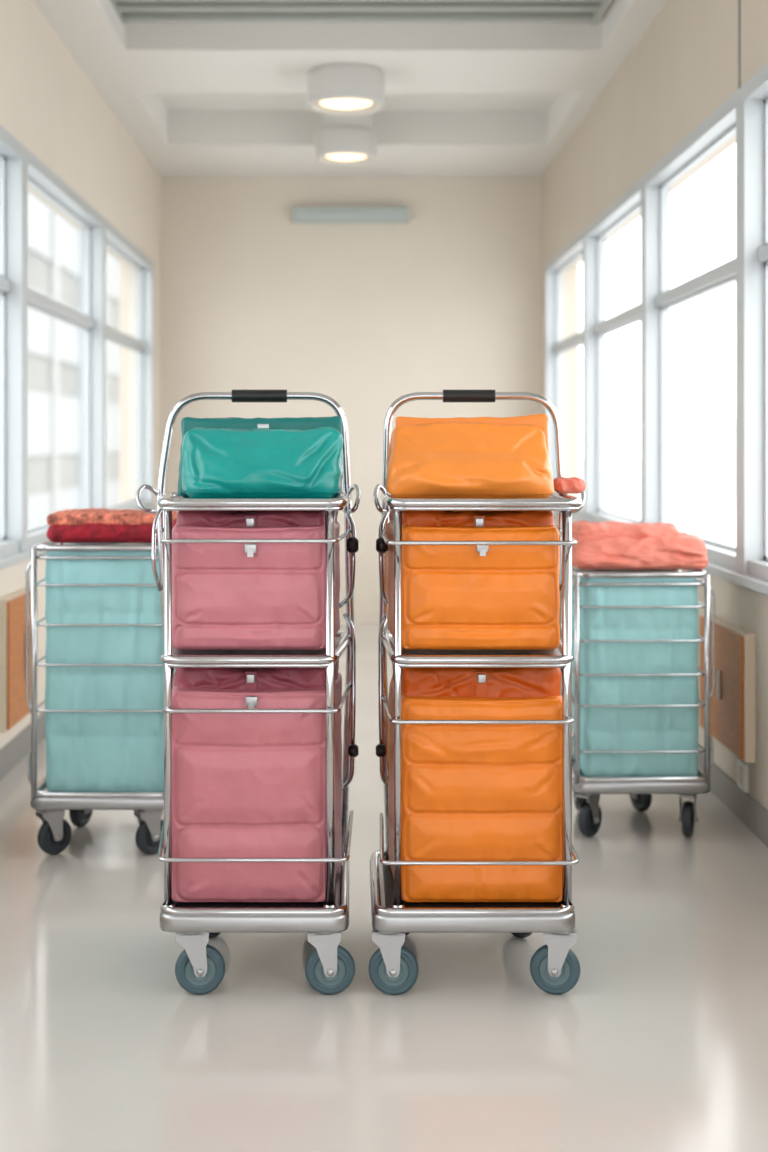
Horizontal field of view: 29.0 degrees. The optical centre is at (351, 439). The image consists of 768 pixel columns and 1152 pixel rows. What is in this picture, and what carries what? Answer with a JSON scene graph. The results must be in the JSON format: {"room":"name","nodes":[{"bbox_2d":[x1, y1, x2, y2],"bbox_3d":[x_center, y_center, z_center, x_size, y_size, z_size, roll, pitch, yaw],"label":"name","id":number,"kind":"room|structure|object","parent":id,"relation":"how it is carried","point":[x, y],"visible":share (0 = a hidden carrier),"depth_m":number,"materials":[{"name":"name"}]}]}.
{"room":"hospital corridor","nodes":[
{"label":"hospital corridor","id":0,"kind":"room"},
{"bbox_2d":[0,0,160,749],"bbox_3d":[-1.350,-0.450,3.350,0.200,3.300,12.700,0,0,0],"label":"wall","id":1,"kind":"structure","parent":0,"point":[49,104],"depth_m":7.02,"materials":[{"name":"paint"}]},
{"bbox_2d":[0,125,24,557],"bbox_3d":[-1.289,-0.345,4.720,0.102,1.530,1.800,0,0,0],"label":"window","id":2,"kind":"structure","parent":1,"relation":"in","point":[12,152],"depth_m":5.57,"materials":[{"name":"silver metal"}]},
{"bbox_2d":[0,586,30,732],"bbox_3d":[-1.224,0.795,5.460,0.052,0.470,0.480,0,0,0],"label":"wall panel","id":3,"kind":"object","parent":1,"relation":"attached to","point":[13,704],"visible":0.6,"depth_m":5.31,"materials":[{"name":"brown wood"}]},
{"bbox_2d":[0,712,44,779],"bbox_3d":[-1.244,1.150,3.344,0.012,0.100,12.688,0,0,0],"label":"baseboard","id":4,"kind":"structure","parent":1,"relation":"attached to","point":[12,753],"depth_m":5.51,"materials":[{"name":"grey plastic"}]},
{"bbox_2d":[25,147,103,550],"bbox_3d":[-1.289,-0.345,6.520,0.102,1.530,1.800,0,0,0],"label":"window","id":5,"kind":"structure","parent":1,"relation":"in","point":[38,175],"depth_m":7.35,"materials":[{"name":"silver metal"}]},
{"bbox_2d":[0,507,155,569],"bbox_3d":[-1.242,0.435,3.175,0.055,0.030,12.150,0,0,0],"label":"trim","id":6,"kind":"structure","parent":1,"relation":"attached to","point":[18,557],"depth_m":5.40,"materials":[{"name":"silver metal"}]},
{"bbox_2d":[104,218,152,509],"bbox_3d":[-1.289,-0.345,8.335,0.102,1.530,1.830,0,0,0],"label":"window","id":7,"kind":"structure","parent":1,"relation":"in","point":[114,240],"depth_m":9.18,"materials":[{"name":"silver metal"}]},
{"bbox_2d":[33,0,667,176],"bbox_3d":[-0.007,-1.935,3.350,2.885,0.430,13.100,0,0,0],"label":"ceiling","id":8,"kind":"structure","parent":0,"point":[198,99],"depth_m":7.21,"materials":[{"name":"white paint"}]},
{"bbox_2d":[308,63,383,114],"bbox_3d":[-0.028,-1.640,6.950,0.360,0.160,0.360,0,0,0],"label":"ceiling lamp","id":9,"kind":"object","parent":8,"relation":"attached to","point":[337,88],"depth_m":6.81,"materials":[{"name":"white plastic"}]},
{"bbox_2d":[315,113,376,164],"bbox_3d":[-0.034,-1.750,8.350,0.344,0.340,0.344,0,0,0],"label":"ceiling lamp","id":10,"kind":"object","parent":8,"relation":"attached to","point":[340,139],"depth_m":8.22,"materials":[{"name":"white plastic"}]},
{"bbox_2d":[110,0,610,23],"bbox_3d":[0.025,-1.833,6.210,2.090,0.034,0.560,0,0,0],"label":"ceiling air vent","id":11,"kind":"object","parent":8,"relation":"attached to","point":[591,11],"depth_m":6.29,"materials":[{"name":"grey metal"}]},
{"bbox_2d":[161,177,540,609],"bbox_3d":[-0.007,-0.450,9.800,2.885,3.300,0.200,0,0,0],"label":"wall","id":12,"kind":"structure","parent":0,"point":[365,317],"depth_m":9.70,"materials":[{"name":"paint"}]},
{"bbox_2d":[292,207,408,222],"bbox_3d":[-0.010,-1.462,9.653,0.760,0.091,0.094,0,0,0],"label":"wall light fixture","id":13,"kind":"object","parent":12,"relation":"attached to","point":[299,214],"visible":1,"depth_m":9.61,"materials":[{"name":"grey plastic"}]},
{"bbox_2d":[339,610,378,623],"bbox_3d":[-0.007,1.155,9.694,2.485,0.090,0.012,0,0,0],"label":"baseboard","id":14,"kind":"structure","parent":12,"relation":"attached to","point":[360,616],"depth_m":9.69,"materials":[{"name":"paint"}]},
{"bbox_2d":[0,624,767,1151],"bbox_3d":[-0.007,1.275,3.350,2.985,0.150,13.100,0,0,0],"label":"floor","id":15,"kind":"structure","parent":0,"point":[659,1043],"depth_m":3.09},
{"bbox_2d":[26,540,174,854],"bbox_3d":[-0.714,0.750,4.451,0.448,0.900,0.423,0,0,0],"label":"cart","id":16,"kind":"object","parent":15,"relation":"on","point":[54,835],"visible":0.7,"depth_m":4.25,"materials":[{"name":"silver metal"}]},
{"bbox_2d":[45,543,163,790],"bbox_3d":[-0.710,0.667,4.447,0.360,0.705,0.383,0,0,0],"label":"bag","id":17,"kind":"object","parent":16,"relation":"on","point":[86,751],"visible":0.72,"depth_m":4.27,"materials":[{"name":"teal fabric"}]},
{"bbox_2d":[47,508,176,542],"bbox_3d":[-0.704,0.253,4.434,0.369,0.091,0.341,0,0,0],"label":"folded blankets","id":18,"kind":"object","parent":17,"relation":"on","point":[88,525],"visible":0.81,"depth_m":4.28,"materials":[{"name":"red fabric"}]},
{"bbox_2d":[136,390,360,994],"bbox_3d":[-0.246,0.539,3.402,0.534,1.321,0.475,0,0,0],"label":"cart","id":19,"kind":"object","parent":15,"relation":"on","point":[200,967],"visible":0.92,"depth_m":3.20,"materials":[{"name":"silver metal"}]},
{"bbox_2d":[172,511,339,649],"bbox_3d":[-0.224,0.303,3.369,0.393,0.309,0.339,0,0,0],"label":"bag","id":20,"kind":"object","parent":19,"relation":"on","point":[227,596],"visible":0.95,"depth_m":3.22,"materials":[{"name":"pink fabric"}]},
{"bbox_2d":[172,660,341,901],"bbox_3d":[-0.223,0.749,3.369,0.399,0.519,0.338,0,0,0],"label":"bag","id":21,"kind":"object","parent":19,"relation":"on","point":[245,785],"visible":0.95,"depth_m":3.22,"materials":[{"name":"pink fabric"}]},
{"bbox_2d":[178,416,343,497],"bbox_3d":[-0.208,0.038,3.360,0.381,0.188,0.289,0,0,0],"label":"bag","id":22,"kind":"object","parent":19,"relation":"on","point":[229,457],"visible":0.91,"depth_m":3.25,"materials":[{"name":"teal fabric"}]},
{"bbox_2d":[368,390,585,994],"bbox_3d":[0.295,0.539,3.402,0.518,1.321,0.475,0,0,0],"label":"cart","id":23,"kind":"object","parent":15,"relation":"on","point":[393,969],"visible":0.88,"depth_m":3.19,"materials":[{"name":"silver metal"}]},
{"bbox_2d":[385,414,553,497],"bbox_3d":[0.263,0.036,3.367,0.373,0.192,0.326,0,0,0],"label":"bag","id":24,"kind":"object","parent":23,"relation":"on","point":[458,457],"visible":0.91,"depth_m":3.26,"materials":[{"name":"orange fabric"}]},
{"bbox_2d":[387,510,559,649],"bbox_3d":[0.280,0.303,3.369,0.396,0.310,0.338,0,0,0],"label":"bag","id":25,"kind":"object","parent":23,"relation":"on","point":[455,597],"visible":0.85,"depth_m":3.22,"materials":[{"name":"orange fabric"}]},
{"bbox_2d":[388,663,561,901],"bbox_3d":[0.286,0.750,3.374,0.403,0.517,0.329,0,0,0],"label":"bag","id":26,"kind":"object","parent":23,"relation":"on","point":[471,792],"visible":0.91,"depth_m":3.22,"materials":[{"name":"orange fabric"}]},
{"bbox_2d":[553,477,585,493],"bbox_3d":[0.504,0.105,3.450,0.074,0.038,0.088,0,0,0],"label":"folded cloth","id":27,"kind":"object","parent":23,"relation":"on","point":[562,485],"visible":0.94,"depth_m":3.41,"materials":[{"name":"pink fabric"}]},
{"bbox_2d":[560,565,714,836],"bbox_3d":[0.868,0.797,4.641,0.443,0.806,0.423,0,0,0],"label":"cart","id":28,"kind":"object","parent":15,"relation":"on","point":[587,790],"visible":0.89,"depth_m":4.44,"materials":[{"name":"silver metal"}]},
{"bbox_2d":[572,568,698,775],"bbox_3d":[0.872,0.715,4.638,0.352,0.610,0.379,0,0,0],"label":"bag","id":29,"kind":"object","parent":28,"relation":"on","point":[601,728],"visible":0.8,"depth_m":4.46,"materials":[{"name":"teal fabric"}]},
{"bbox_2d":[572,520,707,569],"bbox_3d":[0.876,0.325,4.634,0.428,0.136,0.360,0,0,0],"label":"folded blanket","id":30,"kind":"object","parent":28,"relation":"on","point":[610,545],"visible":0.83,"depth_m":4.48,"materials":[{"name":"pink fabric"}]},
{"bbox_2d":[541,0,767,810],"bbox_3d":[1.335,-0.450,3.350,0.200,3.300,12.700,0,0,0],"label":"wall","id":31,"kind":"structure","parent":0,"point":[683,67],"depth_m":6.00,"materials":[{"name":"paint"}]},
{"bbox_2d":[545,230,583,519],"bbox_3d":[1.274,-0.345,8.610,0.102,1.530,1.580,0,0,0],"label":"window","id":32,"kind":"structure","parent":31,"relation":"in","point":[555,346],"depth_m":9.34,"materials":[{"name":"silver metal"}]},
{"bbox_2d":[584,176,642,522],"bbox_3d":[1.274,-0.345,7.030,0.102,1.530,1.580,0,0,0],"label":"window","id":33,"kind":"structure","parent":31,"relation":"in","point":[596,327],"depth_m":7.75,"materials":[{"name":"silver metal"}]},
{"bbox_2d":[552,511,767,594],"bbox_3d":[1.228,0.435,3.250,0.055,0.030,12.300,0,0,0],"label":"trim","id":34,"kind":"structure","parent":31,"relation":"attached to","point":[759,585],"depth_m":4.67,"materials":[{"name":"silver metal"}]},
{"bbox_2d":[561,629,767,846],"bbox_3d":[1.229,1.150,3.344,0.012,0.100,12.688,0,0,0],"label":"baseboard","id":35,"kind":"structure","parent":31,"relation":"attached to","point":[752,814],"depth_m":4.70,"materials":[{"name":"grey plastic"}]},
{"bbox_2d":[643,88,739,572],"bbox_3d":[1.274,-0.345,5.460,0.102,1.530,1.560,0,0,0],"label":"window","id":36,"kind":"structure","parent":31,"relation":"in","point":[723,123],"depth_m":6.17,"materials":[{"name":"silver metal"}]},
{"bbox_2d":[700,613,755,762],"bbox_3d":[1.209,0.791,4.820,0.052,0.392,0.560,0,0,0],"label":"wall panel","id":37,"kind":"object","parent":31,"relation":"attached to","point":[733,701],"visible":0.98,"depth_m":4.65,"materials":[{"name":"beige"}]},
{"bbox_2d":[738,0,740,88],"bbox_3d":[1.234,-1.415,4.728,0.005,0.610,0.015,0,0,0],"label":"trim","id":38,"kind":"structure","parent":31,"relation":"attached to","point":[739,1],"depth_m":4.72,"materials":[{"name":"beige paint"}]},
{"bbox_2d":[737,758,748,792],"bbox_3d":[1.228,1.054,4.670,0.015,0.089,0.100,0,0,0],"label":"wall outlet","id":39,"kind":"object","parent":31,"relation":"attached to","point":[742,767],"visible":0.95,"depth_m":4.65,"materials":[{"name":"white plastic"}]},
{"bbox_2d":[740,63,767,580],"bbox_3d":[1.274,-0.345,3.890,0.102,1.530,1.580,0,0,0],"label":"window","id":40,"kind":"structure","parent":31,"relation":"in","point":[754,93],"depth_m":4.63,"materials":[{"name":"silver metal"}]},
{"label":"outside","id":41,"kind":"structure","parent":0,"visible":0},
{"bbox_2d":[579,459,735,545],"bbox_3d":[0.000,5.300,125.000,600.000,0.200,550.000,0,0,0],"label":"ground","id":42,"kind":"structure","parent":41,"point":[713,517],"depth_m":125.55,"materials":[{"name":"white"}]},
{"bbox_2d":[28,192,118,527],"bbox_3d":[-17.900,-4.300,69.000,16.200,19.000,122.000,0,0,0],"label":"office building","id":43,"kind":"structure","parent":42,"relation":"on","point":[54,245],"depth_m":49.59,"materials":[{"name":"concrete"}]}
]}

